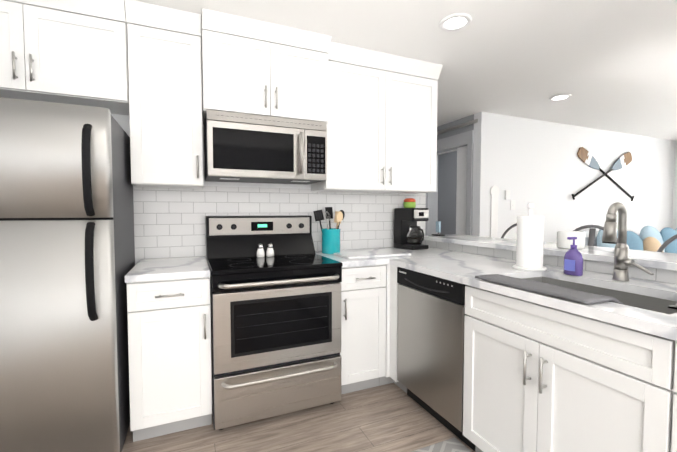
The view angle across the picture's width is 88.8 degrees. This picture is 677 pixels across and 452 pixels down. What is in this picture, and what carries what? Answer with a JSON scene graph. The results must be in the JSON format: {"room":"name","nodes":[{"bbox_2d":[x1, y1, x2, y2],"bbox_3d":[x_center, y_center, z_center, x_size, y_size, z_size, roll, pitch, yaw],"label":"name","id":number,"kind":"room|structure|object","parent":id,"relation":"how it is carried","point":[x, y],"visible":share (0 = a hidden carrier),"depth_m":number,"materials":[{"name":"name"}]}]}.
{"room":"kitchen","nodes":[
{"label":"kitchen","id":0,"kind":"room"},
{"bbox_2d":[111,114,387,264],"bbox_3d":[-0.808,-0.076,2.578,3.450,2.400,0.120,-1,3,-23],"label":"wall","id":1,"kind":"structure","parent":0,"point":[123,121],"depth_m":2.49,"materials":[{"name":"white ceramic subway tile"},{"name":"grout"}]},
{"bbox_2d":[0,0,128,114],"bbox_3d":[-1.721,-0.973,1.873,1.028,0.542,0.378,-1,3,-23],"label":"upper cabinet","id":2,"kind":"object","parent":1,"relation":"attached to","point":[74,52],"visible":1,"depth_m":1.85,"materials":[{"name":"white wood"}]},
{"bbox_2d":[124,0,203,188],"bbox_3d":[-1.066,-0.754,2.164,0.391,1.006,0.378,-1,3,-23],"label":"upper cabinet","id":3,"kind":"object","parent":1,"relation":"attached to","point":[165,92],"visible":1,"depth_m":2.04,"materials":[{"name":"white wood"}]},
{"bbox_2d":[201,8,331,123],"bbox_3d":[-0.502,-0.987,2.358,0.801,0.556,0.448,-1,3,-23],"label":"upper cabinet","id":4,"kind":"object","parent":1,"relation":"attached to","point":[254,66],"visible":0.92,"depth_m":2.18,"materials":[{"name":"white wood"}]},
{"bbox_2d":[204,109,326,184],"bbox_3d":[-0.499,-0.507,2.361,0.758,0.395,0.477,-1,3,-23],"label":"over-the-range microwave","id":5,"kind":"object","parent":4,"relation":"attached to","point":[245,148],"visible":1,"depth_m":2.18,"materials":[{"name":"grey metal"}]},
{"bbox_2d":[133,185,425,258],"bbox_3d":[-0.737,-0.038,2.540,3.350,0.496,0.008,-1,3,-23],"label":"wall tile","id":6,"kind":"structure","parent":1,"relation":"attached to","point":[169,222],"depth_m":2.55,"materials":[{"name":"white tile"}]},
{"bbox_2d":[311,42,442,193],"bbox_3d":[0.304,-0.779,2.752,0.978,1.006,0.378,-1,3,-23],"label":"upper cabinet","id":7,"kind":"object","parent":1,"relation":"attached to","point":[381,125],"visible":0.98,"depth_m":2.61,"materials":[{"name":"white wood"}]},
{"bbox_2d":[122,383,475,451],"bbox_3d":[2.038,1.133,2.971,8.950,0.050,8.100,-1,3,-23],"label":"floor","id":8,"kind":"structure","parent":0,"point":[391,417],"depth_m":1.93,"materials":[{"name":"brown wood"}]},
{"bbox_2d":[0,97,134,451],"bbox_3d":[-1.518,0.300,1.749,0.760,1.720,0.808,-1,3,-23],"label":"refrigerator","id":9,"kind":"object","parent":8,"relation":"on","point":[67,254],"visible":1,"depth_m":1.51,"materials":[{"name":"grey metal"}]},
{"bbox_2d":[127,277,211,441],"bbox_3d":[-0.994,0.708,2.089,0.397,0.876,0.642,-1,3,-23],"label":"base cabinet","id":10,"kind":"object","parent":8,"relation":"on","point":[169,355],"visible":1,"depth_m":1.83,"materials":[{"name":"white wood"}]},
{"bbox_2d":[124,256,209,282],"bbox_3d":[-1.004,0.248,2.088,0.400,0.036,0.646,-1,3,-23],"label":"countertop","id":11,"kind":"structure","parent":10,"relation":"on","point":[144,270],"depth_m":1.90,"materials":[{"name":"stone"}]},
{"bbox_2d":[206,215,342,429],"bbox_3d":[-0.442,0.537,2.273,0.760,1.200,0.727,-1,3,-23],"label":"range","id":12,"kind":"object","parent":8,"relation":"on","point":[276,334],"visible":0.98,"depth_m":2.02,"materials":[{"name":"grey metal"}]},
{"bbox_2d":[257,243,264,256],"bbox_3d":[-0.540,0.167,2.393,0.056,0.094,0.055,-1,3,-23],"label":"salt shaker","id":13,"kind":"object","parent":12,"relation":"on","point":[260,251],"visible":1,"depth_m":2.37,"materials":[{"name":"white ceramic"}]},
{"bbox_2d":[266,243,273,256],"bbox_3d":[-0.478,0.166,2.420,0.056,0.094,0.055,-1,3,-23],"label":"pepper shaker","id":14,"kind":"object","parent":12,"relation":"on","point":[270,252],"visible":1,"depth_m":2.40,"materials":[{"name":"white ceramic"}]},
{"bbox_2d":[340,265,385,393],"bbox_3d":[0.053,0.689,2.538,0.347,0.876,0.642,-1,3,-23],"label":"base cabinet","id":15,"kind":"object","parent":8,"relation":"on","point":[363,328],"visible":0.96,"depth_m":2.29,"materials":[{"name":"white wood"}]},
{"bbox_2d":[379,264,406,392],"bbox_3d":[0.566,0.680,2.731,0.743,0.876,0.684,-1,3,-23],"label":"cabinet filler","id":16,"kind":"object","parent":8,"relation":"on","point":[391,286],"visible":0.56,"depth_m":2.34,"materials":[{"name":"white wood"}]},
{"bbox_2d":[397,267,475,450],"bbox_3d":[0.773,0.708,2.119,0.612,0.873,0.598,-1,3,-23],"label":"dishwasher","id":17,"kind":"object","parent":8,"relation":"on","point":[430,346],"visible":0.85,"depth_m":1.94,"materials":[{"name":"grey metal"}]},
{"bbox_2d":[411,437,470,451],"bbox_3d":[0.647,1.194,0.851,0.780,0.010,1.900,-1,3,-23],"label":"rug","id":18,"kind":"object","parent":8,"relation":"on","point":[454,444],"visible":1,"depth_m":1.79,"materials":[{"name":"grey fabric"}]},
{"bbox_2d":[501,223,516,237],"bbox_3d":[1.365,0.543,2.852,0.423,1.143,0.451,-1,3,-23],"label":"bar stool","id":19,"kind":"object","parent":8,"relation":"on","point":[507,230],"visible":0.15,"depth_m":3.02,"materials":[{"name":"silver metal"}]},
{"bbox_2d":[463,285,676,451],"bbox_3d":[1.092,0.736,1.492,0.754,0.872,0.802,-1,3,-23],"label":"base cabinet","id":20,"kind":"object","parent":8,"relation":"on","point":[539,378],"visible":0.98,"depth_m":1.28,"materials":[{"name":"white wood"}]},
{"bbox_2d":[315,247,676,340],"bbox_3d":[0.899,0.366,1.490,1.085,0.219,3.240,-1,3,-23],"label":"countertop","id":21,"kind":"structure","parent":20,"relation":"on","point":[645,308],"depth_m":1.60,"materials":[{"name":"stone"}]},
{"bbox_2d":[313,207,344,253],"bbox_3d":[-0.064,0.030,2.630,0.241,0.351,0.150,-1,3,-23],"label":"utensil crock","id":22,"kind":"object","parent":21,"relation":"on","point":[330,240],"visible":1,"depth_m":2.59,"materials":[{"name":"teal ceramic"}]},
{"bbox_2d":[334,250,410,258],"bbox_3d":[0.244,0.204,2.508,0.500,0.015,0.260,-1,3,-23],"label":"marble cutting board","id":23,"kind":"object","parent":21,"relation":"on","point":[369,254],"visible":0.96,"depth_m":2.45,"materials":[{"name":"white stone"}]},
{"bbox_2d":[394,208,428,249],"bbox_3d":[0.628,0.020,2.942,0.184,0.345,0.273,-1,3,-31],"label":"coffee maker","id":24,"kind":"object","parent":21,"relation":"on","point":[408,234],"visible":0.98,"depth_m":2.89,"materials":[{"name":"black plastic"}]},
{"bbox_2d":[403,198,415,207],"bbox_3d":[0.610,-0.197,2.964,0.104,0.084,0.104,-1,3,-23],"label":"jar","id":25,"kind":"object","parent":24,"relation":"on","point":[409,202],"visible":0.94,"depth_m":2.92,"materials":[{"name":"green"}]},
{"bbox_2d":[512,203,546,270],"bbox_3d":[1.061,0.054,1.916,0.170,0.366,0.170,-1,3,-23],"label":"paper towel holder","id":26,"kind":"object","parent":21,"relation":"on","point":[530,241],"visible":1,"depth_m":1.86,"materials":[{"name":"white paper"}]},
{"bbox_2d":[475,274,623,304],"bbox_3d":[0.836,0.262,1.436,0.209,0.044,0.500,-1,3,-23],"label":"dish towel","id":27,"kind":"object","parent":21,"relation":"on","point":[556,291],"visible":0.96,"depth_m":1.34,"materials":[{"name":"grey fabric"}]},
{"bbox_2d":[564,237,582,275],"bbox_3d":[1.169,0.149,1.727,0.066,0.191,0.090,-1,3,-23],"label":"soap bottle","id":28,"kind":"object","parent":21,"relation":"on","point":[573,261],"visible":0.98,"depth_m":1.71,"materials":[{"name":"purple plastic"}]},
{"bbox_2d":[602,202,653,280],"bbox_3d":[1.283,0.073,1.536,0.155,0.360,0.152,-1,3,-23],"label":"faucet","id":29,"kind":"object","parent":21,"relation":"on","point":[622,261],"visible":1,"depth_m":1.57,"materials":[{"name":"silver metal"}]},
{"bbox_2d":[668,303,676,309],"bbox_3d":[1.402,0.174,1.000,0.480,0.205,0.500,-1,3,-23],"label":"dish rack","id":30,"kind":"object","parent":21,"relation":"on","point":[673,306],"visible":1,"depth_m":1.13,"materials":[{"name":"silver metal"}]},
{"bbox_2d":[573,225,617,245],"bbox_3d":[1.582,0.565,2.348,0.423,1.143,0.451,-1,3,-23],"label":"bar stool","id":31,"kind":"object","parent":8,"relation":"on","point":[592,230],"visible":0.12,"depth_m":2.40,"materials":[{"name":"silver metal"}]},
{"bbox_2d":[585,226,676,252],"bbox_3d":[4.281,0.513,4.704,2.400,1.042,0.920,-1,3,-23],"label":"sofa","id":32,"kind":"object","parent":8,"relation":"on","point":[649,238],"visible":0.27,"depth_m":4.55,"materials":[{"name":"blue fabric"}]},
{"bbox_2d":[657,234,676,251],"bbox_3d":[1.807,0.588,1.824,0.423,1.143,0.451,-1,3,-23],"label":"bar stool","id":33,"kind":"object","parent":8,"relation":"on","point":[664,245],"visible":0.1,"depth_m":2.01,"materials":[{"name":"silver metal"}]},
{"bbox_2d":[671,343,676,451],"bbox_3d":[1.342,0.758,0.911,0.754,0.876,0.457,-1,3,-23],"label":"base cabinet","id":34,"kind":"object","parent":8,"relation":"on","point":[674,437],"visible":0.97,"depth_m":0.97,"materials":[{"name":"white wood"}]},
{"bbox_2d":[135,0,676,154],"bbox_3d":[2.038,-1.314,2.866,8.950,0.050,8.100,-1,3,-23],"label":"ceiling","id":35,"kind":"structure","parent":0,"point":[609,65],"depth_m":2.46,"materials":[{"name":"white paint"}]},
{"bbox_2d":[439,13,471,30],"bbox_3d":[0.718,-1.251,2.127,0.196,0.011,0.196,-1,3,-23],"label":"recessed light","id":36,"kind":"object","parent":35,"relation":"in","point":[455,21],"visible":0.98,"depth_m":2.12,"materials":[{"name":"white paint"}]},
{"bbox_2d":[549,94,571,100],"bbox_3d":[2.260,-1.311,3.528,0.196,0.011,0.196,-1,3,-23],"label":"recessed light","id":37,"kind":"object","parent":35,"relation":"in","point":[559,97],"visible":1,"depth_m":3.52,"materials":[{"name":"white paint"}]},
{"bbox_2d":[427,155,437,234],"bbox_3d":[1.989,-0.277,7.247,5.620,2.400,0.100,-1,3,-23],"label":"wall","id":38,"kind":"structure","parent":0,"point":[433,210],"depth_m":7.18,"materials":[{"name":"white paint"}]},
{"bbox_2d":[437,151,456,234],"bbox_3d":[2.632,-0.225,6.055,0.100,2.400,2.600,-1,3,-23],"label":"door","id":39,"kind":"structure","parent":0,"point":[447,175],"depth_m":6.94,"materials":[{"name":"grey paint"}]},
{"bbox_2d":[425,114,473,235],"bbox_3d":[1.163,-0.198,5.424,0.138,2.400,2.600,-1,3,-23],"label":"wall","id":40,"kind":"structure","parent":0,"point":[454,139],"depth_m":4.28,"materials":[{"name":"grey paint"}]},
{"bbox_2d":[437,119,477,134],"bbox_3d":[1.351,-1.271,4.767,0.035,0.040,1.510,-1,3,-23],"label":"barn door rail","id":41,"kind":"object","parent":40,"relation":"attached to","point":[458,126],"visible":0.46,"depth_m":4.36,"materials":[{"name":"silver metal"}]},
{"bbox_2d":[456,146,466,234],"bbox_3d":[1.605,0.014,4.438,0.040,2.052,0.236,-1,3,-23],"label":"door","id":42,"kind":"structure","parent":40,"relation":"in","point":[461,191],"depth_m":4.43,"materials":[{"name":"white paint"}]},
{"bbox_2d":[472,112,674,242],"bbox_3d":[3.649,-0.180,5.006,4.340,2.400,0.132,-1,3,-23],"label":"wall","id":43,"kind":"structure","parent":0,"point":[544,168],"depth_m":4.66,"materials":[{"name":"white paint"}]},
{"bbox_2d":[490,186,498,237],"bbox_3d":[1.882,-0.155,4.179,0.140,0.660,0.014,-1,3,-23],"label":"sign","id":44,"kind":"object","parent":43,"relation":"attached to","point":[494,192],"visible":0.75,"depth_m":4.17,"materials":[{"name":"white plastic"}]},
{"bbox_2d":[505,190,509,198],"bbox_3d":[2.076,-0.383,4.250,0.070,0.110,0.021,-1,3,-23],"label":"light switch","id":45,"kind":"object","parent":43,"relation":"attached to","point":[507,192],"depth_m":4.24,"materials":[{"name":"white plastic"}]},
{"bbox_2d":[510,200,514,209],"bbox_3d":[2.171,-0.260,4.301,0.080,0.120,0.011,-1,3,-23],"label":"light switch","id":46,"kind":"object","parent":43,"relation":"attached to","point":[512,202],"depth_m":4.30,"materials":[{"name":"white plastic"}]},
{"bbox_2d":[571,147,633,200],"bbox_3d":[3.845,-0.733,4.982,1.476,0.729,0.046,-1,3,-23],"label":"wall art","id":47,"kind":"object","parent":43,"relation":"attached to","point":[585,156],"visible":0.94,"depth_m":4.92,"materials":[{"name":"black wood"}]},
{"bbox_2d":[672,140,676,229],"bbox_3d":[6.603,-0.114,3.464,0.130,2.400,5.300,-1,3,-23],"label":"wall","id":48,"kind":"structure","parent":0,"point":[674,218],"depth_m":5.73,"materials":[{"name":"white paint"}]},
{"bbox_3d":[1.460,0.672,1.749,0.120,0.976,3.250,-1,3,-23],"label":"wall","id":49,"kind":"structure","parent":0,"visible":0},
{"bbox_2d":[422,240,676,283],"bbox_3d":[1.403,0.216,1.700,0.008,0.060,3.241,-1,3,-23],"label":"backsplash","id":50,"kind":"structure","parent":49,"relation":"attached to","point":[665,276],"depth_m":1.98,"materials":[{"name":"white stone"}]},
{"bbox_2d":[424,234,676,270],"bbox_3d":[1.576,0.165,1.761,0.440,0.035,3.279,-1,3,-23],"label":"half wall ledge","id":51,"kind":"object","parent":49,"relation":"on","point":[658,260],"visible":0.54,"depth_m":1.97,"materials":[{"name":"stone"}]},
{"bbox_2d":[432,221,444,235],"bbox_3d":[0.903,0.022,3.133,0.070,0.130,0.100,-1,3,-23],"label":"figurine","id":52,"kind":"object","parent":51,"relation":"on","point":[438,226],"visible":1,"depth_m":3.11,"materials":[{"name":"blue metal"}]},
{"bbox_2d":[557,231,584,248],"bbox_3d":[1.395,0.083,2.078,0.144,0.100,0.144,-1,3,-23],"label":"canister","id":53,"kind":"object","parent":51,"relation":"on","point":[563,241],"visible":0.92,"depth_m":2.03,"materials":[{"name":"white"}]}
]}

